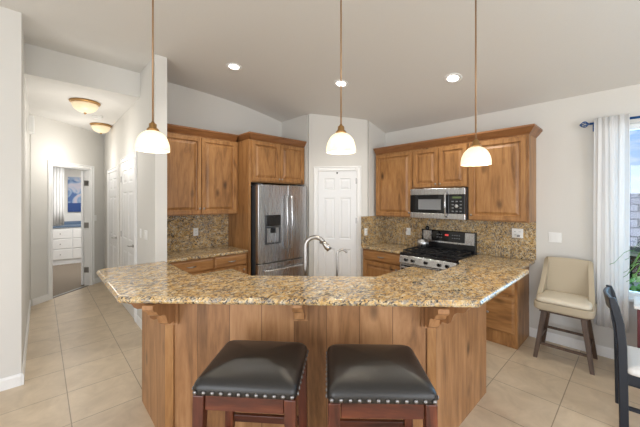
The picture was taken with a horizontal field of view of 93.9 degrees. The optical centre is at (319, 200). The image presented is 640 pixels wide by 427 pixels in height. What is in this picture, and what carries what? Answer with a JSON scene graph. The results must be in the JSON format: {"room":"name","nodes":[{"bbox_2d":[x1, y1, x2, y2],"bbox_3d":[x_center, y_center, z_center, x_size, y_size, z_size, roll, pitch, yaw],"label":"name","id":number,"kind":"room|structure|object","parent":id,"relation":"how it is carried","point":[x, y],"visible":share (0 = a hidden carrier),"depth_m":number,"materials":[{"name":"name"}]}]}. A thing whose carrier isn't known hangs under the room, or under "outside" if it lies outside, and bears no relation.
{"room":"kitchen","nodes":[
{"label":"kitchen","id":0,"kind":"room"},
{"bbox_2d":[0,6,29,378],"bbox_3d":[-4.795,-0.025,2.489,3.595,3.290,2.757,0,0,-43],"label":"wall","id":1,"kind":"structure","parent":0,"point":[14,108],"depth_m":2.59,"materials":[{"name":"paint"}]},
{"bbox_2d":[0,373,20,391],"bbox_3d":[-3.854,1.567,1.470,3.378,0.104,0.015,0,0,-43],"label":"baseboard","id":2,"kind":"structure","parent":1,"relation":"attached to","point":[9,382],"depth_m":2.57,"materials":[{"name":"white paint"}]},
{"bbox_2d":[21,300,30,384],"bbox_3d":[-3.518,1.567,3.596,0.015,0.104,2.660,0,0,-43],"label":"baseboard","id":3,"kind":"structure","parent":1,"relation":"attached to","point":[29,309],"depth_m":3.12,"materials":[{"name":"white paint"}]},
{"bbox_2d":[28,115,34,133],"bbox_3d":[-3.507,-0.920,3.635,0.052,0.200,0.150,0,0,-43],"label":"door chime","id":4,"kind":"object","parent":1,"relation":"attached to","point":[31,122],"visible":1,"depth_m":3.58,"materials":[{"name":"white paint"}]},
{"bbox_2d":[53,167,63,225],"bbox_3d":[-6.629,-0.120,7.439,0.402,1.500,0.023,0,0,-43],"label":"curtain","id":5,"kind":"object","parent":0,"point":[58,173],"visible":0.45,"depth_m":7.50,"materials":[{"name":"white fabric"}]},
{"bbox_2d":[30,114,103,305],"bbox_3d":[-4.444,0.145,5.314,0.126,2.950,1.482,0,0,2],"label":"wall","id":6,"kind":"structure","parent":0,"point":[54,140],"depth_m":4.86,"materials":[{"name":"paint"}]},
{"bbox_2d":[48,160,93,299],"bbox_3d":[-4.495,0.480,5.564,0.367,2.280,1.450,0,0,-14],"label":"door frame","id":7,"kind":"structure","parent":6,"relation":"in","point":[85,174],"depth_m":5.69,"materials":[{"name":"white paint"}]},
{"bbox_2d":[53,263,89,297],"bbox_3d":[-5.375,1.646,6.626,3.600,0.048,4.078,0,0,-43],"label":"floor","id":8,"kind":"structure","parent":0,"point":[66,277],"depth_m":6.22,"materials":[{"name":"beige tile"}]},
{"bbox_2d":[53,221,80,264],"bbox_3d":[-6.548,1.090,7.880,1.940,1.060,0.594,0,0,-43],"label":"dresser","id":9,"kind":"object","parent":8,"relation":"on","point":[66,237],"visible":0.25,"depth_m":7.63,"materials":[{"name":"white paint"}]},
{"bbox_2d":[64,168,82,220],"bbox_3d":[-5.413,0.270,6.630,3.850,2.700,4.320,0,0,-43],"label":"wall","id":10,"kind":"structure","parent":0,"point":[68,216],"depth_m":8.09,"materials":[{"name":"paint"}]},
{"bbox_2d":[64,221,80,224],"bbox_3d":[-6.742,0.602,8.088,1.940,0.084,0.025,0,0,-43],"label":"backsplash","id":11,"kind":"structure","parent":10,"relation":"attached to","point":[65,222],"depth_m":8.10,"materials":[{"name":"blue stone"}]},
{"bbox_2d":[68,177,80,211],"bbox_3d":[-6.698,-0.165,8.159,0.280,0.950,0.026,0,0,-43],"label":"wall picture","id":12,"kind":"object","parent":10,"relation":"attached to","point":[74,183],"visible":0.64,"depth_m":8.15,"materials":[{"name":"blue paper"}]},
{"bbox_2d":[25,78,136,134],"bbox_3d":[-3.782,-1.365,4.644,1.062,0.070,2.850,0,0,-43],"label":"ceiling","id":13,"kind":"structure","parent":0,"point":[48,100],"depth_m":4.14,"materials":[{"name":"paint"}]},
{"bbox_2d":[68,98,100,113],"bbox_3d":[-3.162,-1.244,4.026,0.344,0.170,0.344,0,0,-43],"label":"flush light","id":14,"kind":"object","parent":13,"relation":"attached to","point":[85,106],"visible":1,"depth_m":3.94,"materials":[{"name":"white glass"}]},
{"bbox_2d":[92,115,102,118],"bbox_3d":[-3.514,-1.310,4.724,0.130,0.037,0.130,0,0,-43],"label":"smoke detector","id":15,"kind":"object","parent":13,"relation":"attached to","point":[93,116],"visible":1,"depth_m":4.68,"materials":[{"name":"white plastic"}]},
{"bbox_2d":[89,122,111,133],"bbox_3d":[-3.839,-1.244,5.240,0.320,0.170,0.320,0,0,-43],"label":"flush light","id":16,"kind":"object","parent":13,"relation":"attached to","point":[100,128],"visible":1,"depth_m":5.15,"materials":[{"name":"white glass"}]},
{"bbox_2d":[24,43,139,99],"bbox_3d":[-2.759,-1.500,3.549,1.062,0.340,0.144,0,0,-43],"label":"wall header","id":17,"kind":"structure","parent":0,"point":[41,64],"depth_m":3.44,"materials":[{"name":"paint"}]},
{"bbox_2d":[104,54,166,319],"bbox_3d":[-3.066,-0.020,4.746,0.125,3.280,3.689,0,0,-43],"label":"wall","id":18,"kind":"structure","parent":0,"point":[119,141],"depth_m":3.63,"materials":[{"name":"paint"}]},
{"bbox_2d":[107,165,118,267],"bbox_3d":[-3.665,0.522,5.239,0.074,2.194,1.050,0,0,-43],"label":"door","id":19,"kind":"structure","parent":18,"relation":"in","point":[113,173],"depth_m":5.21,"materials":[{"name":"white paint"}]},
{"bbox_2d":[120,151,136,321],"bbox_3d":[-2.825,0.482,4.341,0.074,2.274,1.070,0,0,-43],"label":"door","id":20,"kind":"structure","parent":18,"relation":"in","point":[128,164],"depth_m":4.31,"materials":[{"name":"white paint"}]},
{"bbox_2d":[136,315,141,329],"bbox_3d":[-2.137,1.567,3.649,0.015,0.104,0.810,0,0,-43],"label":"baseboard","id":21,"kind":"structure","parent":18,"relation":"attached to","point":[138,319],"depth_m":3.84,"materials":[{"name":"white paint"}]},
{"bbox_2d":[167,82,281,185],"bbox_3d":[-1.493,-0.025,4.792,2.234,3.290,0.120,0,0,-43],"label":"wall","id":22,"kind":"structure","parent":0,"point":[188,107],"depth_m":4.58,"materials":[{"name":"paint"}]},
{"bbox_2d":[167,214,227,251],"bbox_3d":[-1.856,0.453,4.354,1.100,0.504,0.021,0,0,-43],"label":"backsplash","id":23,"kind":"structure","parent":22,"relation":"attached to","point":[212,229],"depth_m":4.38,"materials":[{"name":"beige stone"}]},
{"bbox_2d":[193,228,197,235],"bbox_3d":[-1.814,0.460,4.370,0.072,0.114,0.009,0,0,-43],"label":"wall outlet","id":24,"kind":"object","parent":23,"relation":"attached to","point":[195,230],"visible":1,"depth_m":4.36,"materials":[{"name":"white plastic"}]},
{"bbox_2d":[167,123,237,215],"bbox_3d":[-1.730,-0.386,4.218,1.100,1.172,0.391,0,0,-43],"label":"upper cabinet","id":25,"kind":"object","parent":22,"relation":"attached to","point":[202,164],"visible":0.8,"depth_m":4.12,"materials":[{"name":"brown wood"}]},
{"bbox_2d":[0,0,639,132],"bbox_3d":[-0.045,-1.437,0.546,7.880,0.592,8.060,0,0,-43],"label":"ceiling","id":26,"kind":"structure","parent":0,"point":[397,55],"depth_m":2.96,"materials":[{"name":"paint"}]},
{"bbox_2d":[135,0,169,152],"bbox_3d":[-1.048,-0.979,1.875,0.195,1.338,0.195,0,0,-43],"label":"pendant lamp","id":27,"kind":"object","parent":26,"relation":"hanging from","point":[151,140],"visible":1,"depth_m":1.85,"materials":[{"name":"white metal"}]},
{"bbox_2d":[226,63,241,70],"bbox_3d":[-1.041,-1.620,3.624,0.191,0.017,0.191,0,0,-37],"label":"recessed light","id":28,"kind":"object","parent":26,"relation":"in","point":[233,66],"visible":1,"depth_m":3.61,"materials":[{"name":"white paint"}]},
{"bbox_2d":[326,0,355,154],"bbox_3d":[0.138,-0.974,1.961,0.195,1.318,0.195,0,0,-43],"label":"pendant lamp","id":29,"kind":"object","parent":26,"relation":"hanging from","point":[340,143],"visible":1,"depth_m":1.93,"materials":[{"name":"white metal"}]},
{"bbox_2d":[334,80,347,87],"bbox_3d":[0.270,-1.500,3.840,0.188,0.040,0.191,0,0,-37],"label":"recessed light","id":30,"kind":"object","parent":26,"relation":"in","point":[335,81],"visible":0.81,"depth_m":3.83,"materials":[{"name":"white glass"}]},
{"bbox_2d":[444,73,461,82],"bbox_3d":[1.499,-1.377,3.368,0.191,0.051,0.186,0,0,41],"label":"recessed light","id":31,"kind":"object","parent":26,"relation":"in","point":[452,77],"visible":1,"depth_m":3.35,"materials":[{"name":"white paint"}]},
{"bbox_2d":[460,0,491,166],"bbox_3d":[1.095,-0.917,2.101,0.195,1.334,0.195,0,0,-43],"label":"pendant lamp","id":32,"kind":"object","parent":26,"relation":"hanging from","point":[476,155],"visible":1,"depth_m":2.08,"materials":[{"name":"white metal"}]},
{"bbox_2d":[0,282,639,426],"bbox_3d":[-1.051,1.645,1.622,7.880,0.050,11.005,0,0,-43],"label":"floor","id":33,"kind":"structure","parent":0,"point":[83,368],"depth_m":2.68,"materials":[{"name":"beige tile"}]},
{"bbox_2d":[169,253,246,274],"bbox_3d":[-1.635,1.183,4.119,1.098,0.875,0.667,0,0,-43],"label":"base cabinet","id":34,"kind":"object","parent":33,"relation":"on","point":[238,262],"visible":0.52,"depth_m":3.96,"materials":[{"name":"brown wood"}]},
{"bbox_2d":[167,245,247,262],"bbox_3d":[-1.645,0.725,4.128,1.101,0.037,0.637,0,0,-43],"label":"countertop","id":35,"kind":"structure","parent":34,"relation":"on","point":[199,253],"depth_m":4.06,"materials":[{"name":"beige stone"}]},
{"bbox_2d":[192,340,308,426],"bbox_3d":[-0.325,1.199,1.535,0.495,0.842,0.445,0,0,4],"label":"bar stool","id":36,"kind":"object","parent":33,"relation":"on","point":[255,377],"visible":1,"depth_m":1.37,"materials":[{"name":"black leather"}]},
{"bbox_2d":[193,340,306,399],"bbox_3d":[-0.325,0.827,1.535,0.480,0.097,0.430,0,0,4],"label":"cushion","id":37,"kind":"object","parent":36,"relation":"on","point":[242,369],"depth_m":1.39,"materials":[{"name":"black leather"}]},
{"bbox_2d":[228,131,306,274],"bbox_3d":[-0.850,0.324,4.825,1.060,2.592,0.706,0,0,-43],"label":"tall cabinet","id":38,"kind":"object","parent":33,"relation":"on","point":[264,159],"visible":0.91,"depth_m":4.46,"materials":[{"name":"brown wood"}]},
{"bbox_2d":[251,183,305,275],"bbox_3d":[-0.782,0.689,4.757,0.892,1.862,0.883,0,0,-43],"label":"refrigerator","id":39,"kind":"object","parent":33,"relation":"on","point":[278,212],"visible":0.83,"depth_m":4.40,"materials":[{"name":"silver metal"}]},
{"bbox_2d":[128,303,485,426],"bbox_3d":[-0.010,1.106,2.307,2.845,1.028,1.434,0,0,-3],"label":"island base","id":40,"kind":"object","parent":33,"relation":"on","point":[179,341],"visible":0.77,"depth_m":1.94,"materials":[{"name":"brown wood"}]},
{"bbox_2d":[96,261,528,307],"bbox_3d":[-0.048,0.570,2.184,3.438,0.040,1.104,0,0,0],"label":"countertop","id":41,"kind":"structure","parent":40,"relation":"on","point":[469,283],"depth_m":1.89,"materials":[{"name":"beige stone"}]},
{"bbox_2d":[197,266,437,276],"bbox_3d":[0.002,0.725,2.590,2.853,0.038,1.141,0,0,-3],"label":"countertop","id":42,"kind":"structure","parent":40,"relation":"on","point":[411,271],"depth_m":2.89,"materials":[{"name":"beige stone"}]},
{"bbox_2d":[303,235,330,275],"bbox_3d":[-0.029,0.487,2.355,0.237,0.436,0.138,0,0,0],"label":"kitchen faucet","id":43,"kind":"object","parent":42,"relation":"on","point":[327,247],"visible":0.66,"depth_m":2.31,"materials":[{"name":"silver metal"}]},
{"bbox_2d":[336,249,347,275],"bbox_3d":[0.163,0.538,2.307,0.102,0.334,0.039,0,0,0],"label":"water faucet","id":44,"kind":"object","parent":42,"relation":"on","point":[339,250],"visible":0.57,"depth_m":2.30,"materials":[{"name":"silver metal"}]},
{"bbox_2d":[325,344,438,426],"bbox_3d":[0.276,1.199,1.495,0.495,0.842,0.445,0,0,1],"label":"bar stool","id":45,"kind":"object","parent":33,"relation":"on","point":[385,385],"visible":1,"depth_m":1.32,"materials":[{"name":"black leather"}]},
{"bbox_2d":[363,249,400,276],"bbox_3d":[1.111,1.183,4.588,0.667,0.875,0.705,0,0,-43],"label":"base cabinet","id":46,"kind":"object","parent":33,"relation":"on","point":[375,263],"visible":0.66,"depth_m":4.41,"materials":[{"name":"brown wood"}]},
{"bbox_2d":[362,242,416,253],"bbox_3d":[1.116,0.725,4.595,0.647,0.037,0.706,0,0,-43],"label":"countertop","id":47,"kind":"structure","parent":46,"relation":"on","point":[385,247],"depth_m":4.50,"materials":[{"name":"beige stone"}]},
{"bbox_2d":[399,229,476,270],"bbox_3d":[1.568,1.010,4.010,0.742,1.160,0.758,0,0,-43],"label":"gas range","id":48,"kind":"object","parent":33,"relation":"on","point":[445,250],"visible":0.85,"depth_m":3.99,"materials":[{"name":"black metal"}]},
{"bbox_2d":[417,228,428,247],"bbox_3d":[1.464,0.535,4.281,0.166,0.264,0.182,0,0,-20],"label":"kettle","id":49,"kind":"object","parent":48,"relation":"on","point":[422,242],"visible":1,"depth_m":4.21,"materials":[{"name":"silver metal"}]},
{"bbox_2d":[400,248,476,262],"bbox_3d":[1.594,0.721,4.035,0.670,0.036,0.758,0,0,-43],"label":"cooktop","id":50,"kind":"object","parent":48,"relation":"in","point":[424,256],"depth_m":3.86,"materials":[{"name":"black metal"}]},
{"bbox_2d":[486,267,528,349],"bbox_3d":[2.116,1.181,3.600,0.547,0.875,0.557,0,0,-43],"label":"base cabinet","id":51,"kind":"object","parent":33,"relation":"on","point":[507,313],"visible":0.39,"depth_m":3.34,"materials":[{"name":"brown wood"}]},
{"bbox_2d":[459,254,534,268],"bbox_3d":[2.089,0.725,3.533,0.677,0.037,0.617,0,0,-43],"label":"countertop","id":52,"kind":"structure","parent":51,"relation":"on","point":[481,258],"depth_m":3.52,"materials":[{"name":"beige stone"}]},
{"bbox_2d":[533,256,597,375],"bbox_3d":[2.532,1.120,3.086,0.468,1.000,0.473,0,0,-44],"label":"counter chair","id":53,"kind":"object","parent":33,"relation":"on","point":[566,288],"visible":1,"depth_m":3.08,"materials":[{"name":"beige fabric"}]},
{"bbox_2d":[536,290,592,309],"bbox_3d":[2.505,1.004,3.060,0.394,0.059,0.434,0,0,-44],"label":"seat cushion","id":54,"kind":"object","parent":53,"relation":"on","point":[562,299],"depth_m":3.00,"materials":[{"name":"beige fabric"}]},
{"bbox_2d":[603,285,639,426],"bbox_3d":[2.371,1.154,2.128,0.518,0.932,0.464,0,0,42],"label":"dining chair","id":55,"kind":"object","parent":33,"relation":"on","point":[626,358],"visible":1,"depth_m":2.08,"materials":[{"name":"black wood"}]},
{"bbox_2d":[634,296,639,388],"bbox_3d":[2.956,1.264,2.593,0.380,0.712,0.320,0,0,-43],"label":"dining table","id":56,"kind":"object","parent":33,"relation":"on","point":[636,299],"visible":0.73,"depth_m":2.58,"materials":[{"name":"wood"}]},
{"bbox_2d":[611,244,639,281],"bbox_3d":[2.939,0.632,2.535,0.586,0.552,0.572,0,0,14],"label":"potted plant","id":57,"kind":"object","parent":56,"relation":"on","point":[637,257],"visible":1,"depth_m":2.62,"materials":[{"name":"green plant"}]},
{"bbox_2d":[282,114,384,275],"bbox_3d":[0.165,0.080,5.081,1.849,3.080,0.512,0,0,12],"label":"wall","id":58,"kind":"structure","parent":0,"point":[316,130],"depth_m":4.86,"materials":[{"name":"paint"}]},
{"bbox_2d":[314,166,360,275],"bbox_3d":[0.274,0.534,4.788,0.771,2.169,0.064,0,0,9],"label":"door","id":59,"kind":"structure","parent":58,"relation":"in","point":[335,220],"depth_m":4.81,"materials":[{"name":"white paint"}]},
{"bbox_2d":[361,216,385,245],"bbox_3d":[0.873,0.477,4.840,0.627,0.456,0.020,0,0,-43],"label":"backsplash","id":60,"kind":"structure","parent":58,"relation":"attached to","point":[375,225],"depth_m":4.82,"materials":[{"name":"beige stone"}]},
{"bbox_2d":[385,84,639,348],"bbox_3d":[3.403,0.230,2.730,0.140,2.780,6.780,0,0,-43],"label":"wall","id":61,"kind":"structure","parent":0,"point":[564,148],"depth_m":3.35,"materials":[{"name":"paint"}]},
{"bbox_2d":[374,143,412,216],"bbox_3d":[1.223,-0.290,4.669,0.391,1.077,0.660,0,0,-43],"label":"upper cabinet","id":62,"kind":"object","parent":61,"relation":"attached to","point":[394,164],"visible":0.85,"depth_m":4.54,"materials":[{"name":"brown wood"}]},
{"bbox_2d":[411,134,467,188],"bbox_3d":[1.710,-0.499,4.148,0.391,0.659,0.762,0,0,-43],"label":"upper cabinet","id":63,"kind":"object","parent":61,"relation":"attached to","point":[436,162],"visible":0.88,"depth_m":4.02,"materials":[{"name":"brown wood"}]},
{"bbox_2d":[410,188,467,219],"bbox_3d":[1.670,0.044,4.109,0.460,0.411,0.754,0,0,-43],"label":"microwave","id":64,"kind":"object","parent":63,"relation":"attached to","point":[437,203],"visible":1,"depth_m":3.95,"materials":[{"name":"silver metal"}]},
{"bbox_2d":[386,216,535,259],"bbox_3d":[1.832,0.477,4.289,0.020,0.456,2.093,0,0,-43],"label":"backsplash","id":65,"kind":"structure","parent":61,"relation":"attached to","point":[495,238],"depth_m":3.93,"materials":[{"name":"beige stone"}]},
{"bbox_2d":[512,228,522,237],"bbox_3d":[2.409,0.400,3.649,0.009,0.114,0.118,0,0,-43],"label":"wall outlet","id":66,"kind":"object","parent":65,"relation":"attached to","point":[515,231],"visible":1,"depth_m":3.65,"materials":[{"name":"white plastic"}]},
{"bbox_2d":[466,124,542,222],"bbox_3d":[2.213,-0.290,3.611,0.391,1.077,0.706,0,0,-43],"label":"upper cabinet","id":67,"kind":"object","parent":61,"relation":"attached to","point":[504,190],"visible":0.94,"depth_m":3.46,"materials":[{"name":"brown wood"}]},
{"bbox_2d":[548,232,560,242],"bbox_3d":[2.671,0.420,3.401,0.010,0.114,0.118,0,0,-43],"label":"light switch","id":68,"kind":"object","parent":61,"relation":"attached to","point":[552,236],"visible":1,"depth_m":3.40,"materials":[{"name":"white plastic"}]},
{"bbox_2d":[529,327,613,358],"bbox_3d":[4.008,1.567,1.968,0.015,0.104,4.400,0,0,-43],"label":"baseboard","id":69,"kind":"structure","parent":61,"relation":"attached to","point":[603,351],"depth_m":3.29,"materials":[{"name":"white paint"}]},
{"bbox_2d":[579,116,639,131],"bbox_3d":[3.601,-0.783,2.342,0.098,0.107,2.382,0,0,-43],"label":"curtain rod","id":70,"kind":"object","parent":61,"relation":"attached to","point":[634,117],"visible":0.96,"depth_m":3.14,"materials":[{"name":"black metal"}]},
{"bbox_2d":[593,113,629,332],"bbox_3d":[2.913,0.217,2.992,0.036,2.125,0.264,0,0,-43],"label":"window curtain","id":71,"kind":"object","parent":70,"relation":"hanging from","point":[611,172],"visible":0.92,"depth_m":2.98,"materials":[{"name":"white fabric"}]},
{"bbox_2d":[629,123,639,301],"bbox_3d":[3.683,0.115,2.383,0.165,1.760,2.030,0,0,-43],"label":"window","id":72,"kind":"structure","parent":61,"relation":"in","point":[632,294],"depth_m":2.99,"materials":[{"name":"white paint"}]},
{"label":"outside","id":73,"kind":"structure","parent":0,"visible":0},
{"bbox_3d":[15.605,3.170,15.962,35.400,0.100,30.000,0,0,-43],"label":"ground","id":74,"kind":"structure","parent":73,"visible":0},
{"bbox_2d":[629,193,639,287],"bbox_3d":[12.753,1.420,11.925,8.280,3.400,13.000,0,0,-43],"label":"block wall","id":75,"kind":"structure","parent":74,"relation":"on","point":[634,198],"depth_m":9.79,"materials":[{"name":"grey brick"}]},
{"bbox_2d":[629,274,639,291],"bbox_3d":[5.904,2.342,5.628,2.110,1.898,2.152,0,0,10],"label":"shrub","id":76,"kind":"object","parent":74,"relation":"on","point":[632,288],"visible":0.02,"depth_m":5.65,"materials":[{"name":"green plant"}]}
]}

